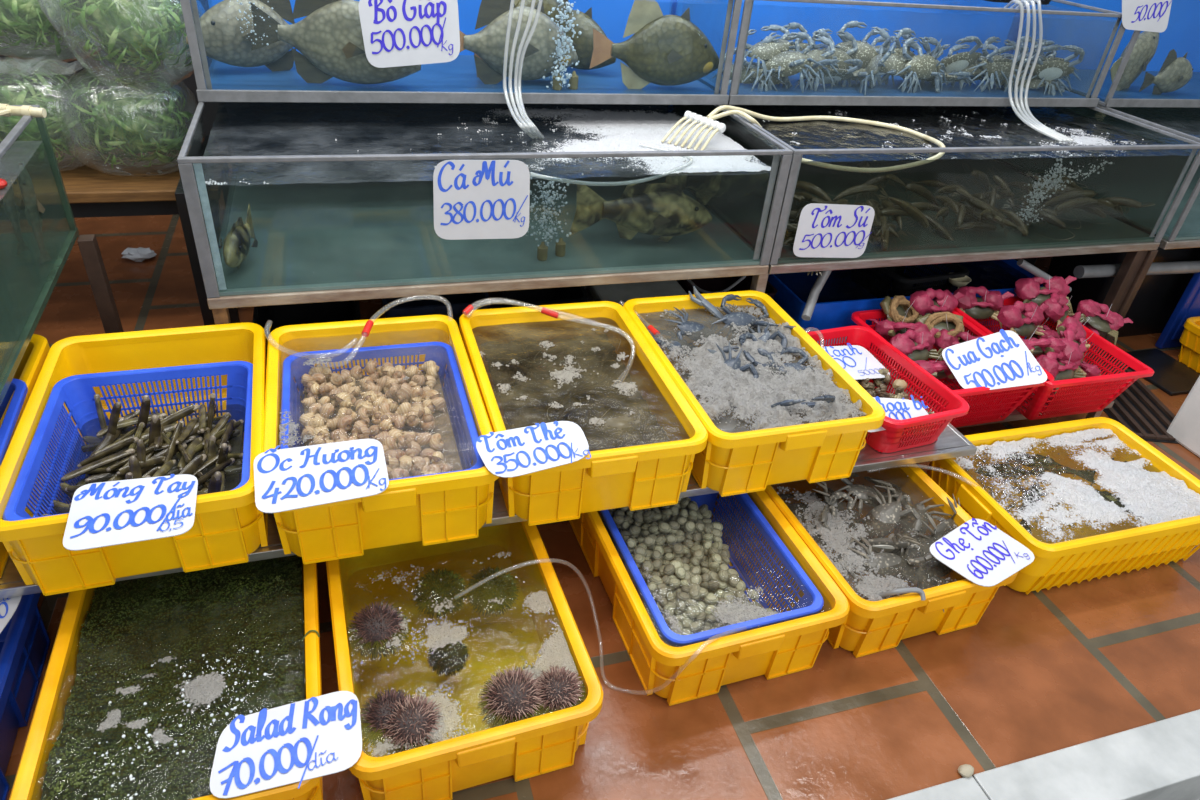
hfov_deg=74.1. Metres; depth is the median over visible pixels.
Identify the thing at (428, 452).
whelk
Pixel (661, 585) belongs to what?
clam
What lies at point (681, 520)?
clam
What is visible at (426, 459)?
whelk
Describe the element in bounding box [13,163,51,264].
fish
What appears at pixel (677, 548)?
clam
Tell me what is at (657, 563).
clam
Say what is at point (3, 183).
float
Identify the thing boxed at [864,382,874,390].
snail
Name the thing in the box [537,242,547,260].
stone
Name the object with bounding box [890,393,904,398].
snail
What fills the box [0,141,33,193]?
water
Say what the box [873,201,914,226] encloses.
prawn
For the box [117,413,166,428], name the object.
clam
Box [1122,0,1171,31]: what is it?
price card
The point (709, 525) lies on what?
clam
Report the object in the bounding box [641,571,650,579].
clam
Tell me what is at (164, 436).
clam
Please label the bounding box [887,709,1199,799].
curb
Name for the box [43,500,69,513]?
clam
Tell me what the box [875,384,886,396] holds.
snail
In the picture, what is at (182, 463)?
clam
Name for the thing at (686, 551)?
clam
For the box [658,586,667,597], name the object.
clam
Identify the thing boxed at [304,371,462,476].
snails
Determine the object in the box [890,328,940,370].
crab
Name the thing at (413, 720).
sea urchin
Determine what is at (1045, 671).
floor
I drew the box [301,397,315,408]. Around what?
whelk
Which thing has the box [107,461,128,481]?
clam
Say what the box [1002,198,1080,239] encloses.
prawn
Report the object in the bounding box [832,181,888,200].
prawn
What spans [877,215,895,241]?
prawn
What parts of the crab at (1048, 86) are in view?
leg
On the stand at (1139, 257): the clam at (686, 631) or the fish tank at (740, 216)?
the fish tank at (740, 216)
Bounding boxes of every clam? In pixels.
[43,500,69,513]
[59,482,73,498]
[61,449,134,480]
[65,485,80,492]
[76,460,118,485]
[77,437,138,467]
[81,442,99,451]
[82,436,102,443]
[84,466,122,473]
[85,471,117,482]
[89,417,124,458]
[94,394,106,437]
[94,435,136,454]
[96,410,139,436]
[106,445,159,471]
[107,402,121,434]
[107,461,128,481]
[114,427,135,442]
[116,456,166,475]
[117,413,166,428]
[121,424,149,433]
[124,422,144,458]
[125,423,177,447]
[125,472,132,479]
[129,455,141,478]
[135,439,148,452]
[136,395,150,432]
[136,439,145,475]
[141,443,186,474]
[142,467,160,476]
[144,404,199,431]
[146,442,155,458]
[147,436,195,450]
[147,452,180,471]
[148,414,160,446]
[152,460,176,476]
[153,431,173,455]
[154,417,164,448]
[161,432,181,460]
[163,420,183,464]
[165,462,203,475]
[175,417,197,443]
[177,437,202,470]
[177,443,191,462]
[177,454,206,474]
[182,414,230,428]
[185,417,200,449]
[188,417,207,436]
[192,447,230,476]
[193,419,243,453]
[196,472,208,488]
[197,458,234,486]
[197,491,206,494]
[198,404,206,432]
[202,412,229,445]
[202,464,241,476]
[203,427,210,455]
[206,393,215,431]
[207,435,215,471]
[207,471,221,493]
[212,428,231,447]
[215,453,242,459]
[216,444,242,464]
[216,462,224,491]
[217,443,228,463]
[218,419,235,452]
[229,429,239,439]
[613,515,623,524]
[614,510,624,515]
[620,530,630,535]
[621,535,629,544]
[622,521,630,529]
[623,515,630,521]
[626,510,634,517]
[627,538,635,548]
[627,545,636,552]
[629,525,639,534]
[633,512,642,522]
[633,554,644,563]
[634,546,646,556]
[637,537,643,542]
[637,543,646,548]
[641,524,650,530]
[641,530,649,537]
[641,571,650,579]
[642,560,653,571]
[643,510,654,520]
[643,536,655,546]
[645,549,651,558]
[646,534,657,539]
[647,582,656,591]
[648,525,657,532]
[649,575,662,584]
[650,571,660,576]
[652,507,660,513]
[652,513,661,519]
[652,550,661,559]
[653,545,663,555]
[653,559,662,570]
[655,536,665,545]
[656,583,668,592]
[656,602,663,611]
[658,522,670,533]
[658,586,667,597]
[658,597,667,607]
[659,565,665,575]
[660,511,670,521]
[662,509,671,514]
[662,575,670,584]
[663,547,672,554]
[663,564,674,575]
[663,604,673,616]
[664,553,673,560]
[664,616,675,625]
[666,534,676,544]
[666,591,675,600]
[667,585,676,591]
[667,601,675,612]
[668,521,679,529]
[668,578,680,587]
[669,560,682,568]
[670,506,679,515]
[672,543,684,554]
[672,552,683,557]
[675,530,683,535]
[675,567,685,578]
[675,608,685,615]
[676,535,684,541]
[676,592,690,601]
[676,601,685,611]
[676,615,684,622]
[676,622,683,629]
[677,516,687,524]
[679,571,690,580]
[680,509,687,517]
[680,579,688,586]
[680,628,692,634]
[681,498,688,505]
[681,557,689,563]
[681,585,689,592]
[681,611,692,619]
[682,618,692,628]
[683,527,693,534]
[683,539,693,548]
[683,545,688,553]
[683,549,691,558]
[683,563,690,571]
[684,521,694,531]
[684,599,697,606]
[685,533,692,540]
[686,606,695,618]
[687,514,696,519]
[688,502,697,510]
[688,510,697,516]
[688,583,700,590]
[688,588,699,600]
[689,622,702,633]
[690,545,703,553]
[690,557,698,565]
[690,566,700,574]
[690,574,701,584]
[693,532,702,542]
[693,550,703,559]
[693,605,700,617]
[694,611,706,620]
[695,522,705,532]
[697,512,702,519]
[697,601,705,611]
[698,504,707,514]
[700,561,708,568]
[700,582,708,588]
[700,587,707,597]
[701,518,711,523]
[701,567,709,573]
[701,573,710,581]
[701,625,711,630]
[702,510,711,518]
[702,533,712,540]
[703,540,712,549]
[704,526,711,533]
[704,593,718,604]
[705,523,713,528]
[705,605,715,614]
[706,614,716,623]
[707,571,717,580]
[708,547,718,555]
[708,580,719,589]
[709,562,718,567]
[709,565,718,572]
[711,522,722,530]
[711,528,721,537]
[711,553,721,564]
[712,535,721,541]
[712,623,723,628]
[713,541,722,551]
[714,589,723,597]
[716,597,725,605]
[717,579,726,589]
[718,570,728,581]
[719,564,728,571]
[720,548,729,558]
[721,556,729,563]
[721,591,734,599]
[727,569,738,575]
[727,588,738,593]
[728,573,740,586]
[734,591,745,600]
[735,580,745,591]
[747,589,759,599]
[752,601,762,607]
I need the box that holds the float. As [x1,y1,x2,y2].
[0,178,6,188]
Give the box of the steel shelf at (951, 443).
[0,337,1113,598]
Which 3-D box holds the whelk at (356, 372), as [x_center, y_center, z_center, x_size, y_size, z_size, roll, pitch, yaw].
[-0.561,-0.061,1.830,0.029,0.037,0.032,-6,36,-17]
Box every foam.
[637,303,865,432]
[952,428,1199,541]
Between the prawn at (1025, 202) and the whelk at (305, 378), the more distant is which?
the prawn at (1025, 202)
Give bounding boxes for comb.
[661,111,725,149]
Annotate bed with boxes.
[84,423,243,490]
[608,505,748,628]
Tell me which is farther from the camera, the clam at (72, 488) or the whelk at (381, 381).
the whelk at (381, 381)
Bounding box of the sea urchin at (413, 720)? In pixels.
[377,693,447,753]
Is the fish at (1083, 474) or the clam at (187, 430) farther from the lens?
the fish at (1083, 474)
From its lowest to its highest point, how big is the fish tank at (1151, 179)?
0.316 m
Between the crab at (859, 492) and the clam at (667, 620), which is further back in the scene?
the crab at (859, 492)
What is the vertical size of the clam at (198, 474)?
0.029 m
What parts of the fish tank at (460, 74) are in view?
corner post, panel, pane, corner post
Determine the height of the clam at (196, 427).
0.034 m
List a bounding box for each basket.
[0,378,27,464]
[3,361,252,520]
[280,342,484,480]
[599,493,823,646]
[806,325,969,452]
[851,307,1053,426]
[951,296,1153,419]
[984,0,1050,4]
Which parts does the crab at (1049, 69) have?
leg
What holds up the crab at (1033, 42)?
in the fish tank at (950, 21)
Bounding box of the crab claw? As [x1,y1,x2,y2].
[688,286,722,318]
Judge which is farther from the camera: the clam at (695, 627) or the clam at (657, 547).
the clam at (657, 547)
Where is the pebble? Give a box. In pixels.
[958,764,973,777]
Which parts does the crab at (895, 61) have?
leg, leg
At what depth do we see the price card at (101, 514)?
1.31 m
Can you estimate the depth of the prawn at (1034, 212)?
2.51 m
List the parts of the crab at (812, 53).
leg, leg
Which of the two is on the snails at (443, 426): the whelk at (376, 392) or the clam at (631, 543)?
the whelk at (376, 392)
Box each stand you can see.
[77,234,123,333]
[207,155,1199,364]
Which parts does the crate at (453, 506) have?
handle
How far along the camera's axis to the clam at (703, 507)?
1.88 m
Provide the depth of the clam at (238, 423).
1.65 m
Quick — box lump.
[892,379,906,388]
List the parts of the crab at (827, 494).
leg, leg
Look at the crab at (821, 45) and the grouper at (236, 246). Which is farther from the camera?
the crab at (821, 45)
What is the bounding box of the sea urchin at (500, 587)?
[465,565,519,616]
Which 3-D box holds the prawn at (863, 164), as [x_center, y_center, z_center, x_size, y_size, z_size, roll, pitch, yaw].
[0.900,-0.789,2.720,0.098,0.056,0.198,8,34,4]
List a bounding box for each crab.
[650,332,683,355]
[664,307,703,338]
[708,342,758,378]
[711,47,782,90]
[712,294,768,326]
[723,346,774,366]
[739,333,777,369]
[742,50,791,90]
[744,24,803,77]
[746,325,787,354]
[750,321,804,330]
[752,59,804,84]
[759,32,824,92]
[764,22,808,83]
[771,395,835,410]
[775,347,814,372]
[778,493,824,522]
[783,35,839,91]
[794,30,837,89]
[795,59,862,85]
[795,515,827,547]
[799,42,829,83]
[808,28,857,86]
[812,481,844,517]
[817,534,878,596]
[820,491,862,548]
[832,533,923,553]
[833,472,901,515]
[834,21,889,86]
[838,66,883,85]
[838,68,895,81]
[848,536,925,598]
[859,36,895,94]
[860,485,921,553]
[862,28,910,85]
[863,36,925,92]
[869,314,929,338]
[871,479,928,524]
[880,295,918,322]
[881,28,930,86]
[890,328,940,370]
[891,495,951,542]
[894,37,946,92]
[895,533,952,611]
[896,538,939,563]
[901,354,957,381]
[907,72,975,85]
[910,288,963,323]
[915,312,963,342]
[915,495,960,548]
[917,535,951,587]
[922,36,993,83]
[931,39,943,92]
[934,329,980,360]
[941,56,998,89]
[942,44,1008,89]
[953,286,1013,327]
[964,46,1028,86]
[969,36,1020,91]
[994,56,1043,80]
[995,53,1037,91]
[997,301,1048,336]
[1003,64,1069,95]
[1013,45,1084,90]
[1014,276,1076,312]
[1016,36,1056,88]
[1017,40,1057,62]
[1020,36,1044,89]
[1021,327,1066,355]
[1026,45,1078,79]
[1029,319,1059,338]
[1030,56,1064,94]
[1036,351,1085,393]
[1039,293,1074,329]
[1057,312,1092,378]
[1071,315,1099,353]
[1077,299,1132,344]
[1079,356,1100,376]
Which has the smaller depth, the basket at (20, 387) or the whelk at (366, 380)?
the basket at (20, 387)
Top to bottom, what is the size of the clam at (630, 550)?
0.017 m
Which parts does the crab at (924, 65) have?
leg, leg, leg, leg, leg, leg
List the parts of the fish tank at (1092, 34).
panel, corner post, pane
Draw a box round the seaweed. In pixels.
[41,555,319,799]
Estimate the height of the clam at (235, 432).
0.027 m
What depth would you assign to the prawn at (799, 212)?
2.34 m
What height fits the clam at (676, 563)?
0.020 m
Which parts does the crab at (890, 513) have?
leg, leg, leg, leg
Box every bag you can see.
[0,0,104,62]
[0,57,105,173]
[37,0,207,95]
[56,65,205,176]
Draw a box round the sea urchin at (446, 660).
[427,639,469,677]
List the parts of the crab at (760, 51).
leg, leg, leg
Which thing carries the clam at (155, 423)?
on the bed at (232, 481)
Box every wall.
[0,0,229,155]
[669,0,1037,181]
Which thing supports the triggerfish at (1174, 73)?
in the fish tank at (1092, 34)
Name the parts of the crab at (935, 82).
leg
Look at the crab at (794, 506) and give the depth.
1.89 m
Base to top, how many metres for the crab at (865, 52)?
0.194 m
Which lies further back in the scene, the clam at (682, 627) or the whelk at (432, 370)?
the whelk at (432, 370)
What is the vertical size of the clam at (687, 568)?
0.016 m
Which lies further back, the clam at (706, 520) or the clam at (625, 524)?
the clam at (706, 520)
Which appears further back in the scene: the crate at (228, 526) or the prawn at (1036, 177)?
the prawn at (1036, 177)
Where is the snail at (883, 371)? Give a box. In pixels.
[878,368,888,378]
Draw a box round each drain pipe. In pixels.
[801,270,831,320]
[1017,259,1071,291]
[1073,261,1199,277]
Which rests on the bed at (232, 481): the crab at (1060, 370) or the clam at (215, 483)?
the clam at (215, 483)
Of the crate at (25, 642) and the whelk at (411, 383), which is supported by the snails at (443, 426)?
the whelk at (411, 383)
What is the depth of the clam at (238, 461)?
1.64 m
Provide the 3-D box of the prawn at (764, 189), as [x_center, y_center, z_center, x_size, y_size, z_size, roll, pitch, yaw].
[0.541,-0.660,2.572,0.172,0.051,0.090,12,34,9]
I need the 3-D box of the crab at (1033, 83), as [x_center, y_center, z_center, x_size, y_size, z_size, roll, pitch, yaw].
[1.552,-1.139,2.835,0.228,0.135,0.155,8,34,4]
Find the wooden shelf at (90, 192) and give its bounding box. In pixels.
[0,146,239,322]
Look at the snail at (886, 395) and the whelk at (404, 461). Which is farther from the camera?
the snail at (886, 395)
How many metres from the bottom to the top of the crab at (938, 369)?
0.101 m
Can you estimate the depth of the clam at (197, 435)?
1.67 m
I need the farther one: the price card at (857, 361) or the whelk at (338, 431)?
the price card at (857, 361)
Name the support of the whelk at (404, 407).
on the snails at (443, 426)
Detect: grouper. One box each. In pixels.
[218,203,257,268]
[569,180,711,241]
[665,148,768,204]
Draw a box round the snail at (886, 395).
[879,392,889,397]
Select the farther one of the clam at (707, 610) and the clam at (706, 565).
the clam at (706, 565)
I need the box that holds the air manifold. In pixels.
[0,103,46,117]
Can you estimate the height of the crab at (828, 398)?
0.142 m
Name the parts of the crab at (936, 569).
leg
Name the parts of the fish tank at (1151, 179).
panel, pane, rail, corner post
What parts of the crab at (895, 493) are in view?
leg, leg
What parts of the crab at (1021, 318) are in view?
leg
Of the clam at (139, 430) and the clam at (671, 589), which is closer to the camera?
the clam at (139, 430)
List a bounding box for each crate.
[0,322,267,595]
[0,334,49,577]
[0,593,50,799]
[9,560,322,799]
[263,315,498,564]
[326,521,602,799]
[459,301,707,525]
[569,490,849,705]
[623,290,885,496]
[764,464,1018,657]
[927,417,1199,593]
[1178,316,1199,372]
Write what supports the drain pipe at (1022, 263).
attached to the stand at (1139, 257)
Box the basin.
[767,259,1042,354]
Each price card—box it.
[0,596,21,632]
[63,474,197,550]
[210,691,361,798]
[253,439,388,512]
[358,0,459,67]
[433,160,529,239]
[476,421,590,477]
[793,203,874,257]
[822,343,889,379]
[868,395,928,431]
[930,518,1034,586]
[942,329,1046,389]
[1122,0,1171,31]
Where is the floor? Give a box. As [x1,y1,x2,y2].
[0,163,1199,799]
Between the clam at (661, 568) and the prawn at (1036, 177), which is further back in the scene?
the prawn at (1036, 177)
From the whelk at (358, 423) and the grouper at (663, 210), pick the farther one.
the grouper at (663, 210)
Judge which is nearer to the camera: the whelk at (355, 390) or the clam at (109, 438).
the clam at (109, 438)
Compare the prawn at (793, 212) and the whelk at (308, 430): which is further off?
the prawn at (793, 212)
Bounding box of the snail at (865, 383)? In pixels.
[861,378,869,387]
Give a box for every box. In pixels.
[583,280,687,305]
[676,275,776,298]
[1167,376,1199,456]
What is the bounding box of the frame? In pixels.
[175,135,217,325]
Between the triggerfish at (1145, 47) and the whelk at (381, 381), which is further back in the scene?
the triggerfish at (1145, 47)
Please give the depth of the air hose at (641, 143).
1.97 m
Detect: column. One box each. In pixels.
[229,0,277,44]
[526,174,571,245]
[542,0,581,87]
[1016,158,1071,224]
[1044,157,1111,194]
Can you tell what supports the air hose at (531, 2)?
hanging from the fish tank at (460, 74)
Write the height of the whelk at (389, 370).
0.028 m
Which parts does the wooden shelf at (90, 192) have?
rail, leg, leg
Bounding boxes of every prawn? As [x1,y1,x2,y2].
[737,188,772,204]
[755,187,773,200]
[755,210,799,223]
[765,185,810,208]
[782,214,799,246]
[784,231,795,245]
[785,217,798,243]
[789,200,848,223]
[792,207,803,221]
[793,191,822,206]
[794,203,821,275]
[796,181,831,201]
[798,193,846,204]
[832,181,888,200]
[836,194,858,204]
[848,171,899,198]
[849,160,874,175]
[849,199,891,223]
[856,191,883,244]
[856,197,880,206]
[869,202,895,257]
[869,223,906,239]
[870,219,892,234]
[870,228,881,243]
[872,194,907,236]
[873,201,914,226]
[876,170,905,191]
[876,199,917,226]
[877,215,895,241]
[878,187,938,240]
[878,203,926,220]
[878,220,903,241]
[895,178,938,205]
[910,180,967,196]
[911,202,953,215]
[922,212,966,240]
[931,178,967,195]
[932,207,955,222]
[935,196,967,217]
[935,201,973,219]
[944,203,976,228]
[945,221,1008,237]
[946,211,1026,233]
[950,177,978,210]
[951,185,1018,231]
[959,192,1010,202]
[962,163,991,191]
[963,210,1006,226]
[964,189,1007,236]
[972,208,1006,226]
[974,184,1005,224]
[978,193,989,199]
[979,207,1014,230]
[981,177,1020,210]
[988,168,1015,212]
[995,207,1035,240]
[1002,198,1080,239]
[1006,208,1070,224]
[1007,182,1049,199]
[1011,195,1055,208]
[1011,198,1045,207]
[1018,203,1047,223]
[1023,175,1065,206]
[1024,184,1088,198]
[1026,171,1060,203]
[1028,183,1082,219]
[1029,172,1097,197]
[1039,185,1107,207]
[1042,175,1086,187]
[1042,197,1097,215]
[1068,198,1122,212]
[1075,207,1115,218]
[1076,197,1154,213]
[1079,207,1117,223]
[1090,197,1128,219]
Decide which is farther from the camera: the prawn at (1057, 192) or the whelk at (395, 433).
the prawn at (1057, 192)
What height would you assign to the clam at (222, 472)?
0.034 m
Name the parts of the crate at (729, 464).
handle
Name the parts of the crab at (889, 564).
leg, leg, leg, leg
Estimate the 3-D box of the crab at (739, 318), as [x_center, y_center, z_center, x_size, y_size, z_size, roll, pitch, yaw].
[0.382,-0.203,2.138,0.192,0.131,0.117,-3,35,-13]
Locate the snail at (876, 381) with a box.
[874,378,881,386]
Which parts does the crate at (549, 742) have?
handle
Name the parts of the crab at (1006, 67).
leg, leg, leg, leg, leg, leg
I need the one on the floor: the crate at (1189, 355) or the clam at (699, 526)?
the crate at (1189, 355)
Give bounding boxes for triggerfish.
[186,0,295,70]
[250,0,420,83]
[459,0,577,83]
[474,0,567,76]
[563,0,615,69]
[589,0,718,88]
[1101,31,1159,117]
[1139,49,1193,93]
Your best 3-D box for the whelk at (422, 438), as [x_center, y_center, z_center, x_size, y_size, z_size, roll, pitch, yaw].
[-0.362,0.080,1.635,0.034,0.028,0.031,-16,40,-29]
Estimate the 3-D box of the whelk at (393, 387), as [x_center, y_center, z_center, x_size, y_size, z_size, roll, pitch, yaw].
[-0.458,-0.022,1.767,0.027,0.027,0.030,12,35,10]
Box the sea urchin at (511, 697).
[477,666,544,728]
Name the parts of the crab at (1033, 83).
leg, leg, leg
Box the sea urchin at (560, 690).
[533,665,585,714]
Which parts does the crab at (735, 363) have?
leg, leg, leg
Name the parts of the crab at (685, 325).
leg, leg, leg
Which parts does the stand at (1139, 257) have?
leg, cross rail, rail, cross rail, leg, rail, rail, leg, rail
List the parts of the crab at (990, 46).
leg, leg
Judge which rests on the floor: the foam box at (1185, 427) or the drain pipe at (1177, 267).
the foam box at (1185, 427)
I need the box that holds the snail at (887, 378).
[882,374,891,382]
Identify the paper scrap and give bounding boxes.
[121,247,156,261]
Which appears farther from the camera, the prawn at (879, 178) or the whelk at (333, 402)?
the prawn at (879, 178)
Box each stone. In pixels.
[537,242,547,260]
[552,73,561,89]
[555,238,565,256]
[569,71,578,89]
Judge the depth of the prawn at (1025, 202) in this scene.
2.60 m
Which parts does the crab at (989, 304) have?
leg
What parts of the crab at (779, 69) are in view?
leg, leg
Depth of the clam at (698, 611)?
1.61 m
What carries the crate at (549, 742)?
on the floor
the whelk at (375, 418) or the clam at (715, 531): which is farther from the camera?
the clam at (715, 531)
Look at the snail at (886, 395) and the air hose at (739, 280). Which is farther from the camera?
the air hose at (739, 280)
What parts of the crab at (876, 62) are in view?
leg, leg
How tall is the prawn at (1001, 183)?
0.135 m
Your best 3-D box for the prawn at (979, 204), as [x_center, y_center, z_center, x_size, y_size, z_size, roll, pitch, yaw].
[1.203,-0.584,2.477,0.178,0.122,0.089,0,34,-9]
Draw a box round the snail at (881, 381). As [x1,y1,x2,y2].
[873,379,888,386]
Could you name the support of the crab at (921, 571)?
in the crate at (869, 627)
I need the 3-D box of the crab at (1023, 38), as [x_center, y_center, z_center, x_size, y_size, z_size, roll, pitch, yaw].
[1.563,-1.214,2.868,0.233,0.166,0.104,-3,35,-13]
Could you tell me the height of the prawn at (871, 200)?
0.107 m
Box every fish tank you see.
[0,105,78,405]
[177,102,792,297]
[180,0,741,94]
[671,81,1199,264]
[675,0,1124,97]
[998,89,1199,240]
[1013,0,1199,102]
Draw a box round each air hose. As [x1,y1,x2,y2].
[264,323,353,358]
[337,294,452,365]
[454,558,742,694]
[463,298,635,387]
[503,2,532,138]
[508,4,537,138]
[514,2,541,138]
[518,2,543,138]
[531,143,692,185]
[646,321,689,356]
[686,276,745,293]
[706,105,944,172]
[708,110,761,126]
[878,587,925,599]
[1004,0,1056,140]
[1013,0,1060,140]
[1016,0,1057,137]
[1024,7,1067,140]
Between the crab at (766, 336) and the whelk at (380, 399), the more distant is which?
the crab at (766, 336)
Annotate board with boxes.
[1155,272,1199,348]
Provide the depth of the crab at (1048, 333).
2.46 m
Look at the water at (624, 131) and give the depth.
2.21 m
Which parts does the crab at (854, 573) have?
leg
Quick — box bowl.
[948,276,970,288]
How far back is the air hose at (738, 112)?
2.22 m
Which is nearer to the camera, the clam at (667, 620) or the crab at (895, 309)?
the clam at (667, 620)
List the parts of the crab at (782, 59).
leg, leg, leg, leg, leg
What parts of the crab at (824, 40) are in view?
leg, leg, leg, leg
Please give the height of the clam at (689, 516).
0.023 m
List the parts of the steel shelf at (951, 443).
rail, rail, plate, leg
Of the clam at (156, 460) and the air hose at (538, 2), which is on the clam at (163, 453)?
the clam at (156, 460)
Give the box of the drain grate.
[1041,317,1178,443]
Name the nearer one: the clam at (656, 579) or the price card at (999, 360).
the clam at (656, 579)
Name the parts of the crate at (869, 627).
handle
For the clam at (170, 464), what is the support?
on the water
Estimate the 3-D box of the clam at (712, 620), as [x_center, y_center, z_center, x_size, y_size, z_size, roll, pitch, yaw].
[0.225,0.443,1.605,0.023,0.013,0.019,2,34,-5]
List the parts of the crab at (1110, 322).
leg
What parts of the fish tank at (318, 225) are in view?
corner post, panel, rail, pane, corner post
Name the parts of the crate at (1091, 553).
handle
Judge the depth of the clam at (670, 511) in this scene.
1.84 m
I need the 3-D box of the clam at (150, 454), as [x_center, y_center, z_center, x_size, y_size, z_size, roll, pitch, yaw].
[-0.908,0.105,1.600,0.018,0.021,0.102,6,34,1]
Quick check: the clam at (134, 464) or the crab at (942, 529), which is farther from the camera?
the crab at (942, 529)
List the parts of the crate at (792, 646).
handle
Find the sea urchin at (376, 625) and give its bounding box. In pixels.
[346,601,410,660]
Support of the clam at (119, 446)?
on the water
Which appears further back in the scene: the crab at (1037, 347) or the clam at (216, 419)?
the crab at (1037, 347)
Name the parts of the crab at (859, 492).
leg, leg, leg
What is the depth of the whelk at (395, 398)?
1.77 m
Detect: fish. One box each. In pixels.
[0,161,28,254]
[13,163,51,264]
[975,463,1044,478]
[1008,450,1095,483]
[1018,484,1042,531]
[1089,485,1141,516]
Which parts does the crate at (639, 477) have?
handle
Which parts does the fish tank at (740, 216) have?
corner post, panel, pane, rail, corner post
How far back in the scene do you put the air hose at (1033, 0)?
2.55 m
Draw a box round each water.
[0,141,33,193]
[56,647,276,799]
[203,102,770,184]
[279,357,408,447]
[349,552,577,756]
[472,317,689,450]
[644,567,777,633]
[708,86,1183,159]
[773,472,956,600]
[1062,97,1199,153]
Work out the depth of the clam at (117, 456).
1.54 m
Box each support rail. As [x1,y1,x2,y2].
[196,89,728,104]
[728,95,1099,106]
[1098,98,1199,107]
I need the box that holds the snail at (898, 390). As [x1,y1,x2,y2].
[895,387,904,394]
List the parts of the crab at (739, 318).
leg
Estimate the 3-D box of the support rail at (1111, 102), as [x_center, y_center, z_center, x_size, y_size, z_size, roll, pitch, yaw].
[2.391,-1.124,2.993,1.302,0.028,0.064,-6,36,-17]
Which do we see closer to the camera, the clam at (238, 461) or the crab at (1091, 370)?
the clam at (238, 461)
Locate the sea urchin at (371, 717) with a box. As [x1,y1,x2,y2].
[360,686,416,751]
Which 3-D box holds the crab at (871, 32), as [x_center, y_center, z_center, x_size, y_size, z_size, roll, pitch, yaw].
[0.965,-1.170,2.717,0.234,0.180,0.078,32,42,33]
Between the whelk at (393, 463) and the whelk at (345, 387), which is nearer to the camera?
the whelk at (393, 463)
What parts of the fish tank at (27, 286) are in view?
rail, pane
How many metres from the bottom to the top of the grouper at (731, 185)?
0.188 m
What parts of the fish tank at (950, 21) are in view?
corner post, panel, pane, rail, corner post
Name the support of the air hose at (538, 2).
hanging from the fish tank at (460, 74)
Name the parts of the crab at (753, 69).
leg, leg, leg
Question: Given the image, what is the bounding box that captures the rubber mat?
[1124,349,1199,395]
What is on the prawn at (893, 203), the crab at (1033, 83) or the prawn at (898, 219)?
the prawn at (898, 219)
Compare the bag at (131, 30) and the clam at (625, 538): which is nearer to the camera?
the clam at (625, 538)
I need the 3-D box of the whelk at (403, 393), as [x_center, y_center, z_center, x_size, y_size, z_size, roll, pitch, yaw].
[-0.432,-0.017,1.752,0.039,0.041,0.032,-15,39,-28]
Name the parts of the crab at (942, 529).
leg, leg, leg, leg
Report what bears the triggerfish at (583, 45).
in the fish tank at (460, 74)
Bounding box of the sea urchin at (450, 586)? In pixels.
[411,568,466,618]
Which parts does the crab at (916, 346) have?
leg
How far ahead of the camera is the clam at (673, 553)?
1.75 m
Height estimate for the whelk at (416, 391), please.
0.039 m
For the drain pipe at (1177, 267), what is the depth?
2.77 m
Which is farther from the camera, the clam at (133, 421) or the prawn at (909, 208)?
the prawn at (909, 208)
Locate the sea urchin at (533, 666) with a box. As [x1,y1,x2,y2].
[515,665,540,712]
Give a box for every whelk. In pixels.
[299,412,314,426]
[301,373,311,389]
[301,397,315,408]
[301,426,314,441]
[306,388,319,399]
[306,415,323,427]
[307,381,319,394]
[308,365,322,374]
[308,403,321,413]
[311,434,325,444]
[312,373,324,384]
[313,424,328,437]
[314,413,328,424]
[316,403,333,417]
[317,396,329,404]
[319,382,334,395]
[323,366,331,378]
[326,417,338,430]
[328,373,342,386]
[328,388,344,399]
[330,399,338,406]
[330,428,347,439]
[333,434,347,442]
[336,392,353,406]
[336,407,346,418]
[337,415,352,431]
[339,384,350,392]
[340,369,350,383]
[344,408,357,423]
[346,376,355,386]
[347,436,357,440]
[348,385,360,396]
[348,393,355,404]
[350,365,362,380]
[352,420,366,435]
[354,399,365,408]
[356,398,373,413]
[356,407,367,419]
[357,377,373,390]
[357,426,369,438]
[359,417,369,428]
[360,390,374,398]
[362,360,377,373]
[363,382,382,391]
[364,392,379,402]
[366,405,378,417]
[368,371,379,382]
[369,424,381,438]
[372,396,386,407]
[372,411,382,424]
[372,431,389,443]
[373,376,390,389]
[374,391,386,397]
[375,366,381,376]
[379,402,389,413]
[379,414,394,430]
[381,362,393,374]
[382,366,395,377]
[382,436,396,449]
[382,445,389,453]
[384,450,398,459]
[385,375,398,387]
[385,390,398,401]
[385,455,398,468]
[386,398,398,411]
[388,429,402,443]
[388,468,403,478]
[389,383,399,395]
[390,413,406,428]
[393,370,405,383]
[395,365,404,373]
[395,402,410,414]
[395,449,405,457]
[397,383,411,402]
[397,434,415,449]
[398,455,412,471]
[401,430,415,438]
[402,365,418,378]
[402,469,408,477]
[405,441,421,457]
[406,411,422,426]
[407,465,430,475]
[408,381,417,387]
[408,401,424,417]
[410,386,425,400]
[410,396,421,404]
[411,375,424,386]
[411,456,425,470]
[414,432,431,445]
[418,360,435,371]
[419,407,430,419]
[420,413,434,430]
[420,448,434,459]
[420,470,435,474]
[422,386,431,391]
[422,399,434,413]
[423,457,429,465]
[424,389,439,399]
[425,364,439,378]
[425,375,435,388]
[427,464,441,472]
[429,433,444,451]
[431,451,446,463]
[432,397,445,412]
[438,463,453,472]
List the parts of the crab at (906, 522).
leg, leg, leg, leg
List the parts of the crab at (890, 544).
leg, leg, leg, leg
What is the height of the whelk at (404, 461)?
0.034 m

